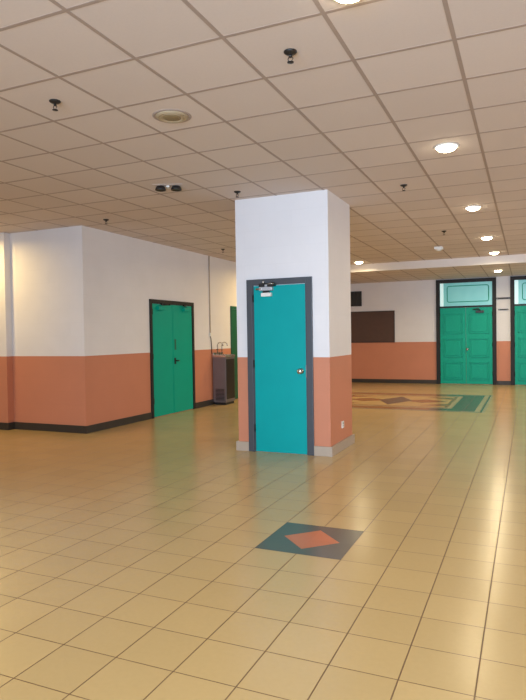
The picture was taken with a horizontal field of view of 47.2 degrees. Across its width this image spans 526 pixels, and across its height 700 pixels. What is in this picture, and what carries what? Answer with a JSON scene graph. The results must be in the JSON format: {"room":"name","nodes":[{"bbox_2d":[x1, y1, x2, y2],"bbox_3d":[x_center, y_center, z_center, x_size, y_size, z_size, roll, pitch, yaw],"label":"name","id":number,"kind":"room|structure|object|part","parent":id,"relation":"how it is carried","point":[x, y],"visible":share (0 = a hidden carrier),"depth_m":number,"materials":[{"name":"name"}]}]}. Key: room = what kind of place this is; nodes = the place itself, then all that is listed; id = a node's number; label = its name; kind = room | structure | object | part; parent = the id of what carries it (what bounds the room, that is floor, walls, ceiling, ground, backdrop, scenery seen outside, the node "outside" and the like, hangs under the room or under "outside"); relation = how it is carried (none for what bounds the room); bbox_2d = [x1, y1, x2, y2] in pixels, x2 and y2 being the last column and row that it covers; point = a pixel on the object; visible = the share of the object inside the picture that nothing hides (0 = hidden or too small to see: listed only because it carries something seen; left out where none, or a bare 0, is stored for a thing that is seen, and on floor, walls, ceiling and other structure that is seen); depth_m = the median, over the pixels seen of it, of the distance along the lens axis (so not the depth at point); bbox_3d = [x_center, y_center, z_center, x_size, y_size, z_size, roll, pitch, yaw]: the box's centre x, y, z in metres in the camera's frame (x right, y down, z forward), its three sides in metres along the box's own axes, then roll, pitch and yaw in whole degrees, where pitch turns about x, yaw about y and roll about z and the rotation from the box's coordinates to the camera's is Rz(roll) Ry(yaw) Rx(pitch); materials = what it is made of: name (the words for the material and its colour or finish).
{"room":"school lobby","nodes":[
{"label":"school lobby","id":0,"kind":"room"},
{"bbox_2d":[0,227,75,424],"bbox_3d":[-5.919,-0.287,10.534,6.680,3.135,0.320,0,1,24],"label":"wall","id":1,"kind":"structure","parent":0,"point":[37,369],"depth_m":9.44,"materials":[{"name":"white paint"}]},
{"bbox_2d":[0,422,85,433],"bbox_3d":[-5.848,1.224,10.429,6.880,0.115,0.138,0,1,24],"label":"baseboard","id":2,"kind":"structure","parent":1,"relation":"attached to","point":[13,425],"depth_m":9.42,"materials":[{"name":"black rubber"}]},
{"bbox_2d":[71,225,237,425],"bbox_3d":[-0.677,-0.444,13.905,0.200,3.135,10.477,0,1,24],"label":"wall","id":3,"kind":"structure","parent":0,"point":[115,276],"depth_m":10.08,"materials":[{"name":"white paint"}]},
{"bbox_2d":[86,399,214,433],"bbox_3d":[-0.558,1.065,13.887,0.018,0.115,10.495,0,1,24],"label":"baseboard","id":4,"kind":"structure","parent":3,"relation":"attached to","point":[128,420],"depth_m":9.94,"materials":[{"name":"black rubber"}]},
{"bbox_2d":[149,299,195,418],"bbox_3d":[-1.634,0.137,11.318,0.127,2.120,1.517,0,1,24],"label":"door","id":5,"kind":"structure","parent":3,"relation":"in","point":[172,345],"depth_m":11.27,"materials":[{"name":"green paint"}]},
{"bbox_2d":[208,256,211,350],"bbox_3d":[-1.103,-0.946,12.646,0.040,2.050,0.103,0,1,24],"label":"conduit","id":6,"kind":"object","parent":3,"relation":"attached to","point":[210,333],"visible":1,"depth_m":12.62,"materials":[{"name":"metal"}]},
{"bbox_2d":[230,306,237,398],"bbox_3d":[-0.502,0.060,13.939,0.088,2.120,0.900,0,1,24],"label":"door","id":7,"kind":"structure","parent":3,"relation":"in","point":[233,309],"depth_m":13.72,"materials":[{"name":"green paint"}]},
{"bbox_3d":[-0.528,0.060,13.951,0.030,2.120,0.900,0,1,24],"label":"frame","id":8,"kind":"part","parent":7,"relation":"part of","materials":[{"name":"green paint"}]},
{"bbox_2d":[0,382,525,699],"bbox_3d":[-1.055,1.257,8.261,17.400,0.003,21.200,0,1,24],"label":"floor","id":9,"kind":"structure","parent":0,"point":[158,558],"depth_m":3.87,"materials":[{"name":"beige tile"}]},
{"bbox_2d":[212,342,234,404],"bbox_3d":[-0.830,0.487,12.851,0.324,1.325,0.436,0,1,24],"label":"water cooler","id":10,"kind":"object","parent":9,"relation":"on","point":[223,364],"visible":1,"depth_m":12.69,"materials":[{"name":"silver metal"}]},
{"bbox_2d":[212,352,234,356],"bbox_3d":[-0.836,0.100,12.842,0.324,0.100,0.436,0,1,24],"label":"basin","id":11,"kind":"object","parent":10,"relation":"in","point":[217,354],"depth_m":12.77,"materials":[{"name":"metal"}]},
{"bbox_3d":[-0.689,0.609,12.792,0.008,0.840,0.380,0,1,24],"label":"panel","id":12,"kind":"part","parent":10,"relation":"part of","materials":[{"name":"metal"}]},
{"bbox_2d":[235,189,354,456],"bbox_3d":[0.417,-0.320,7.752,1.258,3.135,1.004,0,1,24],"label":"pillar","id":13,"kind":"structure","parent":9,"relation":"on","point":[303,234],"depth_m":7.30,"materials":[{"name":"white paint"}]},
{"bbox_2d":[246,276,313,455],"bbox_3d":[0.183,0.197,7.275,0.854,2.130,0.136,0,1,24],"label":"door","id":14,"kind":"structure","parent":13,"relation":"attached to","point":[279,317],"depth_m":7.32,"materials":[{"name":"teal paint"}]},
{"bbox_3d":[0.046,-0.786,7.311,0.284,0.112,0.090,0,2,35],"label":"closer arm","id":15,"kind":"part","parent":14,"relation":"part of","materials":[{"name":"metal"}]},
{"bbox_3d":[0.043,-0.675,7.347,0.130,0.045,0.050,0,1,24],"label":"closer label plate","id":16,"kind":"part","parent":14,"relation":"part of","materials":[{"name":"white plastic"}]},
{"bbox_3d":[0.442,0.255,7.185,0.071,0.071,0.076,0,1,24],"label":"knob","id":17,"kind":"part","parent":14,"relation":"part of","materials":[{"name":"metal"}]},
{"bbox_3d":[0.440,1.189,7.786,1.258,0.115,1.004,0,1,24],"label":"baseboard","id":18,"kind":"part","parent":13,"relation":"part of","materials":[{"name":"stone"}]},
{"bbox_2d":[0,0,525,264],"bbox_3d":[-1.778,-1.889,6.656,17.400,0.122,17.850,0,1,24],"label":"ceiling","id":19,"kind":"structure","parent":0,"point":[370,89],"depth_m":4.68,"materials":[{"name":"tile"}]},
{"bbox_2d":[49,99,60,110],"bbox_3d":[-1.487,-1.747,4.306,0.080,0.068,0.080,0,1,24],"label":"sprinkler","id":20,"kind":"object","parent":19,"relation":"attached to","point":[55,102],"visible":1,"depth_m":4.29,"materials":[{"name":"metal"}]},
{"bbox_2d":[152,184,183,191],"bbox_3d":[-1.061,-1.817,6.752,0.340,0.052,0.150,-1,1,0],"label":"spotlight","id":21,"kind":"object","parent":19,"relation":"attached to","point":[158,187],"visible":1,"depth_m":6.72,"materials":[{"name":"metal"}]},
{"bbox_3d":[-1.061,-1.841,6.752,0.340,0.004,0.150,-1,1,0],"label":"plate","id":22,"kind":"part","parent":21,"relation":"part of","materials":[{"name":"metal"}]},
{"bbox_2d":[152,109,191,122],"bbox_3d":[-0.701,-1.791,4.638,0.300,0.018,0.300,0,1,24],"label":"ceiling speaker","id":23,"kind":"object","parent":19,"relation":"attached to","point":[165,115],"visible":1,"depth_m":4.60},
{"bbox_2d":[155,111,188,121],"bbox_3d":[-0.701,-1.791,4.638,0.256,0.012,0.256,0,1,24],"label":"grille","id":24,"kind":"object","parent":23,"relation":"attached to","point":[162,116],"depth_m":4.60,"materials":[{"name":"beige metal"}]},
{"bbox_2d":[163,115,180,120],"bbox_3d":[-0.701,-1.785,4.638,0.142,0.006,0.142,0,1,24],"label":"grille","id":25,"kind":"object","parent":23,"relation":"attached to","point":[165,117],"depth_m":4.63,"materials":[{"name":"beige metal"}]},
{"bbox_2d":[284,48,296,63],"bbox_3d":[0.164,-1.756,3.610,0.080,0.068,0.080,0,1,24],"label":"sprinkler","id":26,"kind":"object","parent":19,"relation":"attached to","point":[290,52],"visible":1,"depth_m":3.60,"materials":[{"name":"black metal"}]},
{"bbox_2d":[333,0,357,2],"bbox_3d":[0.422,-1.756,2.965,0.224,0.047,0.224,0,1,24],"label":"recessed light","id":27,"kind":"object","parent":19,"relation":"in","point":[340,1],"visible":1,"depth_m":3.00,"materials":[{"name":"beige"}]},
{"bbox_2d":[434,246,442,250],"bbox_3d":[3.463,-1.988,11.861,0.160,0.080,0.160,0,1,24],"label":"smoke detector","id":28,"kind":"object","parent":19,"relation":"attached to","point":[440,248],"visible":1,"depth_m":11.81,"materials":[{"name":"white plastic"}]},
{"bbox_2d":[434,142,458,152],"bbox_3d":[1.673,-1.832,5.489,0.224,0.047,0.224,0,1,24],"label":"recessed light","id":29,"kind":"object","parent":19,"relation":"in","point":[444,147],"visible":1,"depth_m":5.43,"materials":[{"name":"white plastic"}]},
{"bbox_2d":[437,144,455,152],"bbox_3d":[1.673,-1.831,5.489,0.176,0.044,0.176,0,1,24],"label":"diffuser","id":30,"kind":"object","parent":29,"relation":"attached to","point":[444,148],"depth_m":5.44,"materials":[{"name":"beige"}]},
{"bbox_2d":[464,205,481,210],"bbox_3d":[2.847,-1.911,8.156,0.224,0.047,0.224,0,1,24],"label":"recessed light","id":31,"kind":"object","parent":19,"relation":"in","point":[475,207],"visible":1,"depth_m":8.10,"materials":[{"name":"beige"}]},
{"bbox_2d":[466,207,479,210],"bbox_3d":[2.847,-1.909,8.156,0.176,0.044,0.176,0,1,24],"label":"diffuser","id":32,"kind":"object","parent":31,"relation":"attached to","point":[468,208],"depth_m":8.11,"materials":[{"name":"beige"}]},
{"bbox_2d":[480,236,492,239],"bbox_3d":[3.997,-1.988,10.751,0.224,0.047,0.224,0,1,24],"label":"recessed light","id":33,"kind":"object","parent":19,"relation":"in","point":[486,237],"visible":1,"depth_m":10.69,"materials":[{"name":"beige"}]},
{"bbox_2d":[350,263,525,283],"bbox_3d":[5.650,-2.022,14.990,10.520,0.122,3.310,0,1,24],"label":"ceiling","id":34,"kind":"structure","parent":0,"point":[511,269],"depth_m":15.40,"materials":[{"name":"tile"}]},
{"bbox_2d":[350,254,525,272],"bbox_3d":[4.973,-1.997,13.454,10.520,0.182,0.048,0,1,24],"label":"fascia","id":35,"kind":"object","parent":34,"relation":"attached to","point":[519,258],"visible":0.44,"depth_m":13.83,"materials":[{"name":"white paint"}]},
{"bbox_2d":[351,275,525,384],"bbox_3d":[6.378,-0.614,16.629,10.520,3.135,0.200,0,1,24],"label":"wall","id":36,"kind":"structure","parent":0,"point":[412,355],"depth_m":17.45,"materials":[{"name":"white paint"}]},
{"bbox_2d":[351,291,361,306],"bbox_3d":[2.576,-1.531,18.142,0.800,0.445,0.045,0,1,24],"label":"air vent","id":37,"kind":"object","parent":36,"relation":"in","point":[356,296],"visible":0.41,"depth_m":18.04,"materials":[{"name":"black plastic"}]},
{"bbox_2d":[351,310,394,342],"bbox_3d":[2.753,-0.684,18.095,2.400,0.930,0.034,0,1,24],"label":"notice board","id":38,"kind":"object","parent":36,"relation":"attached to","point":[366,326],"visible":0.48,"depth_m":17.87,"materials":[{"name":"brown wood"}]},
{"bbox_2d":[352,379,510,384],"bbox_3d":[6.358,0.901,16.564,10.520,0.110,0.018,0,1,24],"label":"baseboard","id":39,"kind":"structure","parent":36,"relation":"attached to","point":[353,380],"depth_m":17.57,"materials":[{"name":"black rubber"}]},
{"bbox_2d":[436,277,496,384],"bbox_3d":[5.647,-0.511,16.772,1.595,2.945,0.134,0,1,24],"label":"door","id":40,"kind":"structure","parent":36,"relation":"in","point":[466,338],"depth_m":16.81,"materials":[{"name":"green paint"}]},
{"bbox_3d":[5.065,-1.556,17.061,0.091,0.646,0.008,0,1,24],"label":"pane","id":41,"kind":"part","parent":40,"relation":"part of","materials":[{"name":"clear glass"}]},
{"bbox_3d":[5.700,-1.560,16.782,1.287,0.646,0.008,0,1,24],"label":"transom pane","id":42,"kind":"part","parent":40,"relation":"part of","materials":[{"name":"glass"}]},
{"bbox_3d":[5.702,-1.572,16.772,1.119,0.467,0.022,0,1,24],"label":"sash moulding","id":43,"kind":"part","parent":40,"relation":"part of","materials":[{"name":"green paint"}]},
{"bbox_2d":[510,276,525,384],"bbox_3d":[7.433,-0.520,15.986,1.595,2.945,0.134,0,1,24],"label":"door","id":44,"kind":"structure","parent":36,"relation":"in","point":[517,311],"depth_m":16.27,"materials":[{"name":"green paint"}]},
{"bbox_3d":[6.851,-1.566,16.275,0.091,0.646,0.008,0,1,24],"label":"pane","id":45,"kind":"part","parent":44,"relation":"part of","materials":[{"name":"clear glass"}]},
{"bbox_3d":[7.486,-1.569,15.996,1.287,0.646,0.008,0,1,24],"label":"transom pane","id":46,"kind":"part","parent":44,"relation":"part of","materials":[{"name":"glass"}]}
]}

